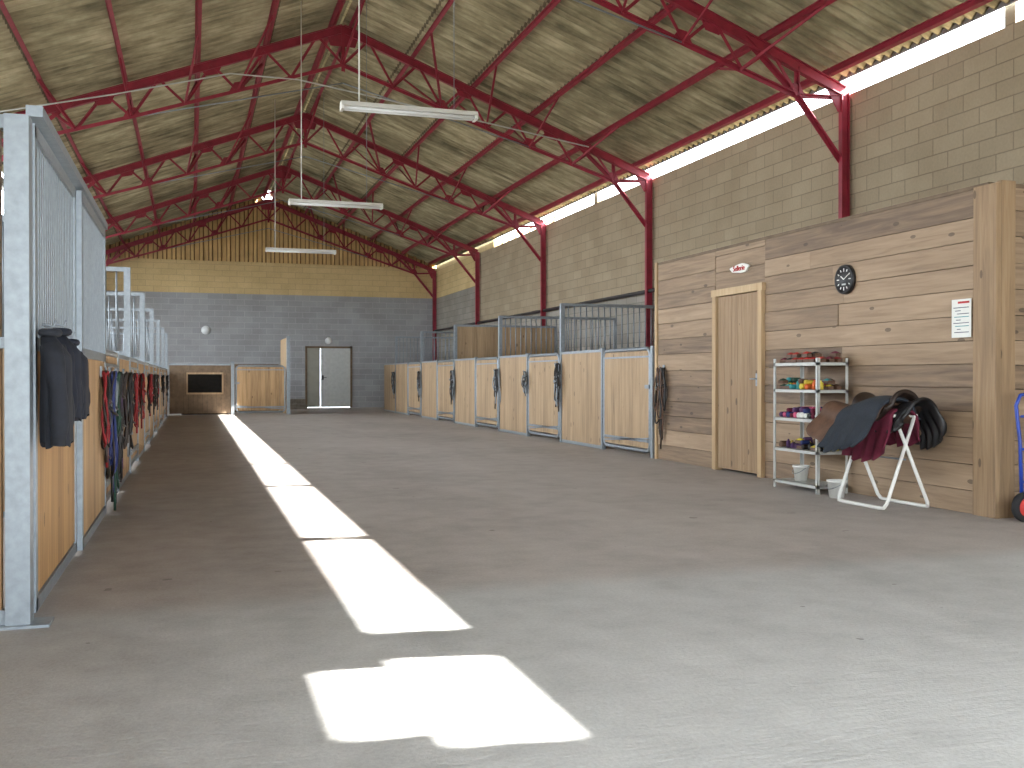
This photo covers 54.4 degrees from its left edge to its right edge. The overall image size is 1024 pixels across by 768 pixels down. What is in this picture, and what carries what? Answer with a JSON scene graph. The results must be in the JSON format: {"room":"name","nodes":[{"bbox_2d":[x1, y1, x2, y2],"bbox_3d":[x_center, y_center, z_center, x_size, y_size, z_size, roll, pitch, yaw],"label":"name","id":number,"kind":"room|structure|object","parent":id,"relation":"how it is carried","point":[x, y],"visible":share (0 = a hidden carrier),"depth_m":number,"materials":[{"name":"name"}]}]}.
{"room":"horse stable","nodes":[
{"label":"horse stable","id":0,"kind":"room"},
{"bbox_2d":[76,190,105,550],"bbox_3d":[-2.944,-0.089,6.973,0.050,2.220,1.780,0,0,-18],"label":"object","id":1,"kind":"structure","parent":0,"point":[90,233],"depth_m":6.77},
{"bbox_2d":[106,349,118,502],"bbox_3d":[-3.529,0.343,8.746,0.072,1.284,1.707,0,0,-18],"label":"door","id":2,"kind":"structure","parent":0,"point":[112,359],"depth_m":8.63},
{"bbox_2d":[131,357,138,465],"bbox_3d":[-4.630,0.319,12.173,0.072,1.284,1.707,0,0,-18],"label":"door","id":3,"kind":"structure","parent":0,"point":[134,362],"depth_m":12.34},
{"bbox_2d":[110,333,167,415],"bbox_3d":[-11.144,-0.269,27.929,2.805,2.345,0.070,0,0,-18],"label":"stall frame","id":4,"kind":"structure","parent":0,"point":[166,334],"depth_m":28.30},
{"bbox_2d":[145,362,149,445],"bbox_3d":[-5.731,0.295,15.600,0.072,1.284,1.707,0,0,-18],"label":"door","id":5,"kind":"structure","parent":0,"point":[147,418],"depth_m":15.62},
{"bbox_2d":[154,365,156,431],"bbox_3d":[-6.833,0.271,19.028,0.072,1.284,1.707,0,0,-18],"label":"door","id":6,"kind":"structure","parent":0,"point":[155,367],"depth_m":19.42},
{"bbox_2d":[160,367,162,422],"bbox_3d":[-7.934,0.247,22.455,0.072,1.284,1.707,0,0,-18],"label":"door","id":7,"kind":"structure","parent":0,"point":[161,414],"depth_m":22.54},
{"bbox_2d":[164,368,165,415],"bbox_3d":[-9.027,0.223,25.859,0.072,1.284,1.657,0,0,-18],"label":"door","id":8,"kind":"structure","parent":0,"point":[164,368],"depth_m":26.51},
{"bbox_2d":[106,257,435,408],"bbox_3d":[-8.612,-1.707,35.134,12.500,5.120,0.210,0,0,-18],"label":"wall","id":9,"kind":"structure","parent":0,"point":[247,308],"depth_m":35.18,"materials":[{"name":"grey concrete"}]},
{"bbox_2d":[106,197,434,268],"bbox_3d":[-8.591,-5.422,35.041,12.100,2.350,0.070,0,0,-18],"label":"cladding","id":10,"kind":"object","parent":9,"relation":"attached to","point":[251,246],"depth_m":34.98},
{"bbox_2d":[305,346,351,406],"bbox_3d":[-6.574,-0.251,35.715,1.670,2.200,0.170,0,0,-18],"label":"door","id":11,"kind":"structure","parent":9,"relation":"in","point":[336,361],"depth_m":35.69,"materials":[{"name":"grey paint"}]},
{"bbox_2d":[408,362,420,414],"bbox_3d":[-2.735,0.119,27.922,0.072,1.464,1.677,0,0,-18],"label":"door","id":12,"kind":"structure","parent":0,"point":[414,405],"depth_m":28.03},
{"bbox_2d":[437,360,453,420],"bbox_3d":[-1.634,0.143,24.494,0.072,1.464,1.677,0,0,-18],"label":"door","id":13,"kind":"structure","parent":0,"point":[445,409],"depth_m":24.58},
{"bbox_2d":[0,0,1018,265],"bbox_3d":[-2.981,-5.412,17.386,12.182,2.452,37.400,0,0,-18],"label":"ceiling","id":14,"kind":"structure","parent":0,"point":[70,43],"depth_m":17.34,"materials":[{"name":"metal"}]},
{"bbox_2d":[0,0,123,243],"bbox_3d":[-7.438,-4.652,15.928,0.094,0.132,36.940,0,0,-18],"label":"roof purlin","id":15,"kind":"structure","parent":14,"relation":"attached to","point":[2,5],"depth_m":14.40,"materials":[{"name":"red paint"}]},
{"bbox_2d":[105,0,160,231],"bbox_3d":[-6.343,-5.092,16.276,0.094,0.132,36.940,0,0,-18],"label":"roof purlin","id":16,"kind":"structure","parent":14,"relation":"attached to","point":[108,2],"depth_m":15.26,"materials":[{"name":"red paint"}]},
{"bbox_2d":[193,0,201,220],"bbox_3d":[-5.248,-5.531,16.625,0.094,0.132,36.940,0,0,-18],"label":"roof purlin","id":17,"kind":"structure","parent":14,"relation":"attached to","point":[198,3],"depth_m":17.73,"materials":[{"name":"red paint"}]},
{"bbox_2d":[229,0,279,209],"bbox_3d":[-4.153,-5.971,16.974,0.094,0.132,36.940,0,0,-18],"label":"roof purlin","id":18,"kind":"structure","parent":14,"relation":"attached to","point":[275,3],"depth_m":19.81,"materials":[{"name":"red paint"}]},
{"bbox_2d":[266,208,335,254],"bbox_3d":[-4.662,-4.677,21.998,1.520,3.565,0.170,0,0,-18],"label":"fluorescent light","id":19,"kind":"object","parent":14,"relation":"hanging from","point":[268,249],"visible":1,"depth_m":21.93,"materials":[{"name":"white metal"}]},
{"bbox_2d":[263,0,345,199],"bbox_3d":[-3.068,-6.406,17.319,0.094,0.132,36.940,0,0,-18],"label":"roof purlin","id":20,"kind":"structure","parent":14,"relation":"attached to","point":[340,3],"depth_m":21.01,"materials":[{"name":"red paint"}]},
{"bbox_2d":[271,0,361,199],"bbox_3d":[-2.763,-6.407,17.417,0.094,0.132,36.940,0,0,-18],"label":"roof purlin","id":21,"kind":"structure","parent":14,"relation":"attached to","point":[356,10],"depth_m":21.05,"materials":[{"name":"red paint"}]},
{"bbox_2d":[288,0,382,209],"bbox_3d":[-2.874,-4.667,16.270,1.520,3.544,0.170,0,0,-18],"label":"fluorescent light","id":22,"kind":"object","parent":14,"relation":"hanging from","point":[307,202],"visible":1,"depth_m":16.22,"materials":[{"name":"white metal"}]},
{"bbox_2d":[304,0,454,213],"bbox_3d":[-1.678,-5.976,17.769,0.094,0.132,36.940,0,0,-18],"label":"roof purlin","id":23,"kind":"structure","parent":14,"relation":"attached to","point":[449,3],"depth_m":19.13,"materials":[{"name":"red paint"}]},
{"bbox_2d":[340,0,477,121],"bbox_3d":[-1.123,-4.671,10.950,1.520,3.429,0.170,0,0,-18],"label":"fluorescent light","id":24,"kind":"object","parent":14,"relation":"hanging from","point":[356,106],"visible":1,"depth_m":10.88,"materials":[{"name":"white metal"}]},
{"bbox_2d":[337,0,560,227],"bbox_3d":[-0.583,-5.542,18.123,0.094,0.132,36.940,0,0,-18],"label":"roof purlin","id":25,"kind":"structure","parent":14,"relation":"attached to","point":[553,3],"depth_m":17.69,"materials":[{"name":"red paint"}]},
{"bbox_2d":[369,4,676,240],"bbox_3d":[0.512,-5.107,18.478,0.094,0.132,36.940,0,0,-18],"label":"roof purlin","id":26,"kind":"structure","parent":14,"relation":"attached to","point":[661,14],"depth_m":17.27,"materials":[{"name":"red paint"}]},
{"bbox_2d":[401,0,836,254],"bbox_3d":[1.607,-4.673,18.833,0.094,0.132,36.940,0,0,-18],"label":"roof purlin","id":27,"kind":"structure","parent":14,"relation":"attached to","point":[801,15],"depth_m":16.14,"materials":[{"name":"red paint"}]},
{"bbox_2d":[427,0,992,265],"bbox_3d":[2.008,-4.307,20.855,0.094,0.132,33.340,0,0,-18],"label":"roof purlin","id":28,"kind":"structure","parent":14,"relation":"attached to","point":[963,8],"depth_m":14.88,"materials":[{"name":"red paint"}]},
{"bbox_2d":[0,407,1023,767],"bbox_3d":[-2.917,1.077,17.425,12.600,0.200,37.550,0,0,-18],"label":"floor","id":29,"kind":"structure","parent":0,"point":[326,587],"depth_m":4.44,"materials":[{"name":"concrete"}]},
{"bbox_2d":[2,215,4,517],"bbox_3d":[-4.568,-0.125,7.460,2.805,2.345,0.070,0,0,-18],"label":"stall partition","id":30,"kind":"object","parent":29,"relation":"on","point":[2,215],"visible":0.05,"depth_m":7.66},
{"bbox_2d":[32,123,76,612],"bbox_3d":[-2.437,-0.077,5.298,0.050,2.220,1.680,0,0,-18],"label":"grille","id":31,"kind":"object","parent":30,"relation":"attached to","point":[53,192],"visible":0.65,"depth_m":5.09,"materials":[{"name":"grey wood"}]},
{"bbox_2d":[38,320,74,448],"bbox_3d":[-2.093,-0.001,4.559,0.144,0.586,0.288,0,0,-18],"label":"jacket","id":32,"kind":"object","parent":31,"relation":"hanging from","point":[56,405],"visible":1,"depth_m":4.47,"materials":[{"name":"grey fabric"}]},
{"bbox_2d":[53,320,83,421],"bbox_3d":[-2.207,-0.063,4.921,0.149,0.506,0.336,0,0,-18],"label":"jacket","id":33,"kind":"object","parent":31,"relation":"hanging from","point":[78,394],"visible":0.44,"depth_m":4.87,"materials":[{"name":"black fabric"}]},
{"bbox_2d":[67,331,89,420],"bbox_3d":[-2.318,-0.044,5.263,0.145,0.469,0.318,0,0,-18],"label":"jacket","id":34,"kind":"object","parent":31,"relation":"hanging from","point":[84,360],"visible":0.28,"depth_m":5.23,"materials":[{"name":"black fabric"}]},
{"bbox_2d":[26,105,107,229],"bbox_3d":[-2.687,-1.233,6.165,0.070,0.050,3.600,0,0,-18],"label":"sliding door rail","id":35,"kind":"object","parent":30,"relation":"attached to","point":[38,114],"visible":0.64,"depth_m":5.18,"materials":[{"name":"metal"}]},
{"bbox_2d":[100,366,113,467],"bbox_3d":[-3.035,0.241,7.462,0.092,0.748,0.467,0,0,-18],"label":"halter","id":36,"kind":"object","parent":30,"relation":"attached to","point":[106,420],"visible":1,"depth_m":7.31,"materials":[{"name":"fabric"}]},
{"bbox_2d":[104,367,118,501],"bbox_3d":[-3.132,0.396,7.793,0.109,1.062,0.487,0,0,-18],"label":"halter","id":37,"kind":"object","parent":30,"relation":"attached to","point":[113,450],"visible":0.7,"depth_m":7.75,"materials":[{"name":"fabric"}]},
{"bbox_2d":[108,367,124,510],"bbox_3d":[-3.259,0.445,8.209,0.122,1.165,0.424,0,0,-18],"label":"halter","id":38,"kind":"object","parent":30,"relation":"attached to","point":[119,383],"visible":0.62,"depth_m":8.20,"materials":[{"name":"fabric"}]},
{"bbox_2d":[115,368,128,481],"bbox_3d":[-3.468,0.360,8.831,0.105,1.004,0.367,0,0,-18],"label":"halter","id":39,"kind":"object","parent":30,"relation":"attached to","point":[124,442],"visible":0.35,"depth_m":8.91,"materials":[{"name":"fabric"}]},
{"bbox_2d":[0,113,53,630],"bbox_3d":[-3.414,-0.053,4.007,2.850,2.250,0.160,0,0,-18],"label":"post","id":40,"kind":"object","parent":29,"relation":"on","point":[17,613],"visible":1,"depth_m":4.36,"materials":[{"name":"grey metal"}]},
{"bbox_2d":[106,266,130,473],"bbox_3d":[-5.669,-0.149,10.887,2.805,2.345,0.070,0,0,-18],"label":"stall partition","id":41,"kind":"object","parent":29,"relation":"on","point":[127,270],"visible":0.06,"depth_m":11.27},
{"bbox_2d":[132,370,139,432],"bbox_3d":[-4.319,0.200,11.445,0.085,0.722,0.454,0,0,-18],"label":"halter","id":42,"kind":"object","parent":41,"relation":"attached to","point":[136,409],"visible":0.98,"depth_m":11.32,"materials":[{"name":"fabric"}]},
{"bbox_2d":[137,371,146,428],"bbox_3d":[-4.615,0.194,12.405,0.119,0.722,0.402,0,0,-25],"label":"halter","id":43,"kind":"object","parent":41,"relation":"attached to","point":[141,379],"visible":0.98,"depth_m":12.39,"materials":[{"name":"fabric"}]},
{"bbox_2d":[119,354,129,487],"bbox_3d":[-4.091,0.364,10.450,0.060,1.315,1.725,0,0,-18],"label":"panel","id":44,"kind":"object","parent":29,"relation":"on","point":[123,360],"visible":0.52,"depth_m":10.51,"materials":[{"name":"brown wood"}]},
{"bbox_2d":[122,369,134,456],"bbox_3d":[-3.771,0.283,9.803,0.123,0.864,0.443,0,0,-18],"label":"halter","id":45,"kind":"object","parent":44,"relation":"attached to","point":[129,391],"visible":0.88,"depth_m":9.73,"materials":[{"name":"fabric"}]},
{"bbox_2d":[106,292,144,450],"bbox_3d":[-6.770,-0.173,14.314,2.805,2.345,0.070,0,0,-18],"label":"stall partition","id":46,"kind":"object","parent":29,"relation":"on","point":[142,295],"visible":0.11,"depth_m":14.69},
{"bbox_2d":[146,372,153,415],"bbox_3d":[-5.361,0.150,14.736,0.110,0.668,0.349,0,0,-28],"label":"halter","id":47,"kind":"object","parent":46,"relation":"attached to","point":[150,388],"visible":1,"depth_m":14.67,"materials":[{"name":"fabric"}]},
{"bbox_2d":[151,373,157,414],"bbox_3d":[-5.935,0.154,16.524,0.114,0.702,0.382,0,0,-18],"label":"halter","id":48,"kind":"object","parent":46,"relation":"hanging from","point":[154,379],"visible":0.8,"depth_m":16.42,"materials":[{"name":"fabric"}]},
{"bbox_2d":[107,308,153,436],"bbox_3d":[-7.872,-0.197,17.742,2.805,2.345,0.070,0,0,-18],"label":"stall partition","id":49,"kind":"object","parent":29,"relation":"on","point":[151,361],"visible":0.12,"depth_m":18.11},
{"bbox_2d":[107,319,159,424],"bbox_3d":[-8.973,-0.221,21.169,2.805,2.345,0.070,0,0,-18],"label":"stall partition","id":50,"kind":"object","parent":29,"relation":"on","point":[157,321],"visible":0.06,"depth_m":21.54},
{"bbox_2d":[161,375,164,405],"bbox_3d":[-7.632,0.128,21.784,0.101,0.723,0.410,0,0,-18],"label":"halter","id":51,"kind":"object","parent":50,"relation":"attached to","point":[162,376],"visible":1,"depth_m":21.68,"materials":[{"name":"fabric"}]},
{"bbox_2d":[110,327,164,420],"bbox_3d":[-10.074,-0.245,24.596,2.805,2.345,0.070,0,0,-18],"label":"stall partition","id":52,"kind":"object","parent":29,"relation":"on","point":[148,328],"visible":0.08,"depth_m":24.96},
{"bbox_2d":[138,360,143,458],"bbox_3d":[-5.192,0.340,13.877,0.060,1.315,1.725,0,0,-18],"label":"panel","id":53,"kind":"object","parent":29,"relation":"on","point":[140,363],"visible":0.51,"depth_m":13.84,"materials":[{"name":"brown wood"}]},
{"bbox_2d":[150,364,152,441],"bbox_3d":[-6.293,0.316,17.304,0.060,1.315,1.725,0,0,-18],"label":"panel","id":54,"kind":"object","parent":29,"relation":"on","point":[151,365],"visible":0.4,"depth_m":17.45,"materials":[{"name":"brown wood"}]},
{"bbox_2d":[169,363,230,414],"bbox_3d":[-9.044,0.154,28.874,1.680,1.485,0.590,0,0,-18],"label":"stall","id":55,"kind":"object","parent":29,"relation":"on","point":[196,391],"visible":1,"depth_m":28.68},
{"bbox_2d":[178,364,278,411],"bbox_3d":[-8.897,0.132,30.964,3.196,1.500,0.040,0,0,-18],"label":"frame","id":56,"kind":"object","parent":29,"relation":"on","point":[235,365],"visible":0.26,"depth_m":31.08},
{"bbox_2d":[231,336,289,414],"bbox_3d":[-7.684,-0.262,30.170,1.675,2.300,2.250,0,0,-18],"label":"stall","id":57,"kind":"object","parent":29,"relation":"on","point":[284,343],"visible":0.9,"depth_m":29.34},
{"bbox_2d":[235,365,285,412],"bbox_3d":[-7.359,0.145,29.133,1.447,1.394,0.072,0,0,-18],"label":"gate","id":58,"kind":"object","parent":57,"relation":"attached to","point":[266,384],"depth_m":29.13,"materials":[{"name":"wood"}]},
{"bbox_2d":[106,192,435,360],"bbox_3d":[-8.282,-2.817,34.097,12.040,7.355,1.652,0,0,-18],"label":"roof truss","id":59,"kind":"object","parent":29,"relation":"on","point":[270,206],"visible":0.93,"depth_m":34.87,"materials":[{"name":"metal"}]},
{"bbox_2d":[104,154,479,324],"bbox_3d":[-6.747,-2.784,29.321,12.040,7.355,3.219,0,0,-18],"label":"roof truss","id":60,"kind":"object","parent":29,"relation":"on","point":[284,172],"visible":0.84,"depth_m":29.32,"materials":[{"name":"metal"}]},
{"bbox_2d":[290,399,306,409],"bbox_3d":[-7.502,0.690,34.147,0.800,0.340,1.200,0,0,-18],"label":"concrete step","id":61,"kind":"structure","parent":29,"relation":"on","point":[295,404],"depth_m":33.68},
{"bbox_2d":[80,95,545,325],"bbox_3d":[-4.872,-2.743,23.485,12.040,7.355,3.219,0,0,-18],"label":"roof truss","id":62,"kind":"object","parent":29,"relation":"on","point":[309,121],"visible":0.84,"depth_m":23.56,"materials":[{"name":"metal"}]},
{"bbox_2d":[2,0,651,347],"bbox_3d":[-2.994,-2.702,17.640,12.040,7.355,3.219,0,0,-18],"label":"roof truss","id":63,"kind":"object","parent":29,"relation":"on","point":[343,36],"visible":0.89,"depth_m":17.65,"materials":[{"name":"metal"}]},
{"bbox_2d":[0,73,588,147],"bbox_3d":[-3.503,-4.542,16.594,10.304,1.070,0.024,0,0,-18],"label":"conduit","id":64,"kind":"object","parent":63,"relation":"attached to","point":[226,73],"visible":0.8,"depth_m":16.36,"materials":[{"name":"grey metal"}]},
{"bbox_2d":[384,363,394,412],"bbox_3d":[-3.840,0.117,31.407,0.060,1.515,1.850,0,0,-18],"label":"panel","id":65,"kind":"object","parent":29,"relation":"on","point":[389,398],"visible":0.91,"depth_m":31.58,"materials":[{"name":"wood"}]},
{"bbox_2d":[396,363,406,414],"bbox_3d":[-3.265,0.129,29.620,0.060,1.515,1.725,0,0,-18],"label":"panel","id":66,"kind":"object","parent":29,"relation":"on","point":[401,368],"visible":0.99,"depth_m":29.62,"materials":[{"name":"wood"}]},
{"bbox_2d":[395,336,452,412],"bbox_3d":[-2.340,-0.290,30.862,2.595,2.345,0.070,0,0,-18],"label":"stall","id":67,"kind":"object","parent":29,"relation":"on","point":[396,337],"depth_m":30.54,"materials":[{"name":"metal"}]},
{"bbox_2d":[421,361,435,419],"bbox_3d":[-2.164,0.153,26.192,0.060,1.515,1.725,0,0,-18],"label":"panel","id":68,"kind":"object","parent":29,"relation":"on","point":[428,367],"visible":0.99,"depth_m":26.14,"materials":[{"name":"wood"}]},
{"bbox_2d":[421,331,453,417],"bbox_3d":[-1.238,-0.266,27.435,2.595,2.345,0.070,0,0,-18],"label":"stall partition","id":69,"kind":"object","parent":29,"relation":"on","point":[422,332],"visible":0.15,"depth_m":27.07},
{"bbox_2d":[417,370,421,400],"bbox_3d":[-2.528,0.046,27.010,0.103,0.853,0.347,0,0,-18],"label":"halter","id":70,"kind":"object","parent":69,"relation":"attached to","point":[418,372],"visible":1,"depth_m":26.98,"materials":[{"name":"leather"}]},
{"bbox_2d":[455,358,473,425],"bbox_3d":[-1.063,0.177,22.765,0.060,1.515,1.725,0,0,-18],"label":"panel","id":71,"kind":"object","parent":29,"relation":"on","point":[464,368],"visible":0.99,"depth_m":22.77,"materials":[{"name":"wood"}]},
{"bbox_2d":[474,357,477,426],"bbox_3d":[-0.789,0.176,21.910,0.060,1.540,0.060,0,0,-18],"label":"post","id":72,"kind":"object","parent":29,"relation":"on","point":[475,425],"depth_m":21.89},
{"bbox_2d":[475,357,497,427],"bbox_3d":[-0.533,0.167,21.067,0.072,1.464,1.677,0,0,-18],"label":"door","id":73,"kind":"structure","parent":72,"relation":"attached to","point":[486,412],"depth_m":21.08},
{"bbox_2d":[454,324,555,422],"bbox_3d":[-0.137,-0.241,24.008,2.595,2.345,0.070,0,0,-18],"label":"stall partition","id":74,"kind":"object","parent":29,"relation":"on","point":[470,341],"visible":0.3,"depth_m":23.89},
{"bbox_2d":[449,369,454,403],"bbox_3d":[-1.433,0.066,23.588,0.112,0.843,0.373,0,0,-18],"label":"halter","id":75,"kind":"object","parent":74,"relation":"attached to","point":[452,383],"visible":1,"depth_m":23.54,"materials":[{"name":"leather"}]},
{"bbox_2d":[499,354,525,435],"bbox_3d":[0.034,0.201,19.349,0.060,1.515,1.700,0,0,-18],"label":"panel","id":76,"kind":"object","parent":29,"relation":"on","point":[513,398],"visible":0.97,"depth_m":19.36,"materials":[{"name":"wood"}]},
{"bbox_2d":[521,369,526,395],"bbox_3d":[0.236,-0.024,18.445,0.099,0.492,0.270,0,0,-18],"label":"halter","id":77,"kind":"object","parent":76,"relation":"attached to","point":[524,385],"visible":1,"depth_m":18.42,"materials":[{"name":"leather"}]},
{"bbox_2d":[526,353,529,435],"bbox_3d":[0.305,0.200,18.507,0.060,1.540,0.060,0,0,-18],"label":"post","id":78,"kind":"object","parent":29,"relation":"on","point":[527,354],"depth_m":18.48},
{"bbox_2d":[528,353,559,437],"bbox_3d":[0.557,0.191,17.675,0.072,1.464,1.652,0,0,-18],"label":"door","id":79,"kind":"structure","parent":29,"relation":"on","point":[543,416],"depth_m":17.71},
{"bbox_2d":[498,316,615,430],"bbox_3d":[0.964,-0.217,20.580,2.595,2.345,0.070,0,0,-18],"label":"stall partition","id":80,"kind":"object","parent":29,"relation":"on","point":[499,317],"visible":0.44,"depth_m":20.45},
{"bbox_2d":[492,368,500,408],"bbox_3d":[-0.322,0.090,20.133,0.109,0.843,0.346,0,0,-18],"label":"halter","id":81,"kind":"object","parent":80,"relation":"attached to","point":[495,379],"visible":1,"depth_m":20.12,"materials":[{"name":"leather"}]},
{"bbox_2d":[561,349,600,448],"bbox_3d":[1.118,0.225,15.975,0.060,1.515,1.690,0,0,-18],"label":"panel","id":82,"kind":"object","parent":29,"relation":"on","point":[581,370],"visible":0.99,"depth_m":15.90,"materials":[{"name":"wood"}]},
{"bbox_2d":[601,348,605,448],"bbox_3d":[1.387,0.224,15.137,0.060,1.540,0.060,0,0,-18],"label":"post","id":83,"kind":"object","parent":29,"relation":"on","point":[603,446],"depth_m":15.11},
{"bbox_2d":[559,303,654,441],"bbox_3d":[2.050,-0.194,17.200,2.595,2.345,0.070,0,0,-18],"label":"stall partition","id":84,"kind":"object","parent":29,"relation":"on","point":[562,305],"visible":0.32,"depth_m":16.97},
{"bbox_2d":[553,361,560,411],"bbox_3d":[0.754,0.038,16.792,0.116,0.852,0.306,0,0,-1],"label":"halter","id":85,"kind":"object","parent":84,"relation":"attached to","point":[556,379],"visible":1,"depth_m":16.73,"materials":[{"name":"leather"}]},
{"bbox_2d":[603,347,649,452],"bbox_3d":[1.638,0.214,14.310,0.072,1.464,1.642,0,0,-18],"label":"door","id":86,"kind":"structure","parent":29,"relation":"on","point":[626,373],"depth_m":14.25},
{"bbox_2d":[650,346,654,457],"bbox_3d":[1.918,0.245,13.485,0.070,1.520,0.070,0,0,-18],"label":"post","id":87,"kind":"object","parent":29,"relation":"on","point":[652,348],"depth_m":13.45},
{"bbox_2d":[574,0,849,218],"bbox_3d":[-1.119,-2.661,11.803,12.040,7.355,3.219,0,0,-18],"label":"roof truss","id":88,"kind":"object","parent":29,"relation":"on","point":[712,22],"visible":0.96,"depth_m":13.26,"materials":[{"name":"metal"}]},
{"bbox_2d":[773,358,847,494],"bbox_3d":[2.901,0.392,9.705,0.340,1.280,0.740,0,0,-18],"label":"shelf rack","id":89,"kind":"object","parent":29,"relation":"on","point":[817,484],"visible":0.69,"depth_m":9.54,"materials":[{"name":"grey metal"}]},
{"bbox_2d":[779,406,821,418],"bbox_3d":[2.902,0.274,9.718,0.275,0.112,0.678,0,0,-18],"label":"rolls","id":90,"kind":"object","parent":89,"relation":"on","point":[795,412],"visible":0.75,"depth_m":9.65,"materials":[{"name":"purple fabric"}]},
{"bbox_2d":[792,465,808,480],"bbox_3d":[2.840,0.874,9.794,0.166,0.150,0.168,0,0,-18],"label":"bucket","id":91,"kind":"object","parent":89,"relation":"on","point":[800,473],"visible":1,"depth_m":9.74,"materials":[{"name":"plastic"}]},
{"bbox_2d":[779,437,838,450],"bbox_3d":[2.905,0.575,9.710,0.275,0.111,0.658,0,0,-18],"label":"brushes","id":92,"kind":"object","parent":89,"relation":"on","point":[808,443],"visible":0.64,"depth_m":9.69,"materials":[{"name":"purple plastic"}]},
{"bbox_2d":[778,377,841,389],"bbox_3d":[2.903,-0.007,9.713,0.275,0.115,0.721,0,0,-18],"label":"brushes","id":93,"kind":"object","parent":89,"relation":"on","point":[790,382],"visible":0.96,"depth_m":9.57,"materials":[{"name":"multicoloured plastic"}]},
{"bbox_2d":[780,351,842,362],"bbox_3d":[2.900,-0.262,9.706,0.240,0.105,0.728,0,0,-18],"label":"brushes","id":94,"kind":"object","parent":89,"relation":"on","point":[810,356],"visible":0.98,"depth_m":9.58,"materials":[{"name":"red paint"}]},
{"bbox_2d":[826,479,846,497],"bbox_3d":[2.962,0.956,9.088,0.188,0.160,0.190,0,0,-18],"label":"bucket","id":95,"kind":"object","parent":29,"relation":"on","point":[834,485],"visible":0.81,"depth_m":9.03,"materials":[{"name":"plastic"}]},
{"bbox_2d":[806,389,946,461],"bbox_3d":[3.086,0.352,8.507,0.806,0.612,1.025,0,0,-18],"label":"saddle","id":96,"kind":"object","parent":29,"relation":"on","point":[862,429],"visible":0.99,"depth_m":8.29,"materials":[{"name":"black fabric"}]},
{"bbox_2d":[837,414,929,509],"bbox_3d":[3.168,0.641,8.517,0.471,0.792,0.670,0,0,-18],"label":"rack","id":97,"kind":"object","parent":29,"relation":"on","point":[905,441],"depth_m":8.26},
{"bbox_2d":[842,408,920,461],"bbox_3d":[3.131,0.426,8.468,0.426,0.464,0.632,0,0,-18],"label":"blanket","id":98,"kind":"object","parent":97,"relation":"on","point":[881,434],"depth_m":8.31,"materials":[{"name":"red fabric"}]},
{"bbox_2d":[1011,393,1023,521],"bbox_3d":[4.101,0.540,7.542,0.650,1.012,0.284,0,0,-18],"label":"hand truck","id":99,"kind":"object","parent":29,"relation":"on","point":[1017,506],"visible":1,"depth_m":7.56,"materials":[{"name":"blue metal"}]},
{"bbox_2d":[654,263,769,458],"bbox_3d":[3.205,-0.312,13.758,2.660,2.630,0.120,0,0,-18],"label":"wall","id":100,"kind":"structure","parent":0,"point":[656,264],"depth_m":13.36,"materials":[{"name":"brown wood"}]},
{"bbox_2d":[436,0,1023,464],"bbox_3d":[2.930,-1.661,19.311,0.200,5.250,37.000,0,0,-18],"label":"wall","id":101,"kind":"structure","parent":0,"point":[952,120],"depth_m":15.59,"materials":[{"name":"beige brick"}]},
{"bbox_2d":[496,214,559,244],"bbox_3d":[0.343,-4.168,27.348,0.050,0.206,5.531,0,0,-18],"label":"trim","id":102,"kind":"structure","parent":101,"relation":"attached to","point":[555,215],"depth_m":27.39,"materials":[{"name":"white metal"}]},
{"bbox_2d":[434,288,654,330],"bbox_3d":[0.744,-1.880,25.592,0.120,0.120,23.500,0,0,-18],"label":"horizontal beam","id":103,"kind":"structure","parent":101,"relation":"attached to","point":[652,289],"depth_m":22.95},
{"bbox_2d":[658,190,972,513],"bbox_3d":[2.877,-0.273,10.649,0.106,2.597,5.720,0,0,-18],"label":"wall","id":104,"kind":"structure","parent":0,"point":[893,329],"depth_m":9.39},
{"bbox_2d":[652,365,667,448],"bbox_3d":[1.954,0.304,13.169,0.118,1.113,0.371,0,0,-18],"label":"bridle","id":105,"kind":"object","parent":104,"relation":"hanging from","point":[660,372],"visible":1,"depth_m":13.14,"materials":[{"name":"leather"}]},
{"bbox_2d":[711,282,768,477],"bbox_3d":[2.590,-0.045,11.377,0.108,2.130,1.120,0,0,-18],"label":"door","id":106,"kind":"structure","parent":104,"relation":"in","point":[738,312],"depth_m":11.34,"materials":[{"name":"brown wood"}]},
{"bbox_2d":[730,263,750,272],"bbox_3d":[2.589,-1.315,11.326,0.027,0.107,0.424,0,0,-18],"label":"name plaque","id":107,"kind":"object","parent":104,"relation":"attached to","point":[743,267],"visible":1,"depth_m":11.29,"materials":[{"name":"paper"}]},
{"bbox_2d":[834,264,855,293],"bbox_3d":[3.173,-0.997,9.489,0.038,0.284,0.284,0,0,-18],"label":"wall clock","id":108,"kind":"object","parent":104,"relation":"attached to","point":[845,276],"visible":1,"depth_m":9.46,"materials":[{"name":"black plastic"}]},
{"bbox_2d":[952,298,970,337],"bbox_3d":[3.638,-0.532,8.061,0.008,0.310,0.210,0,0,-18],"label":"poster","id":109,"kind":"object","parent":104,"relation":"attached to","point":[961,308],"visible":1,"depth_m":8.06,"materials":[{"name":"paper"}]},
{"bbox_2d":[972,180,1015,518],"bbox_3d":[3.803,-0.270,7.858,0.190,2.630,0.240,0,0,-18],"label":"wooden post","id":110,"kind":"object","parent":104,"relation":"attached to","point":[994,204],"depth_m":7.76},
{"bbox_2d":[658,182,1023,264],"bbox_3d":[4.105,-1.592,10.981,2.640,0.030,5.820,0,0,-18],"label":"trim","id":111,"kind":"structure","parent":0,"point":[953,192],"depth_m":9.52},
{"bbox_2d":[1015,188,1023,495],"bbox_3d":[5.058,-0.258,8.264,2.487,2.594,0.055,0,0,-18],"label":"wall","id":112,"kind":"structure","parent":0,"point":[1019,254],"depth_m":7.91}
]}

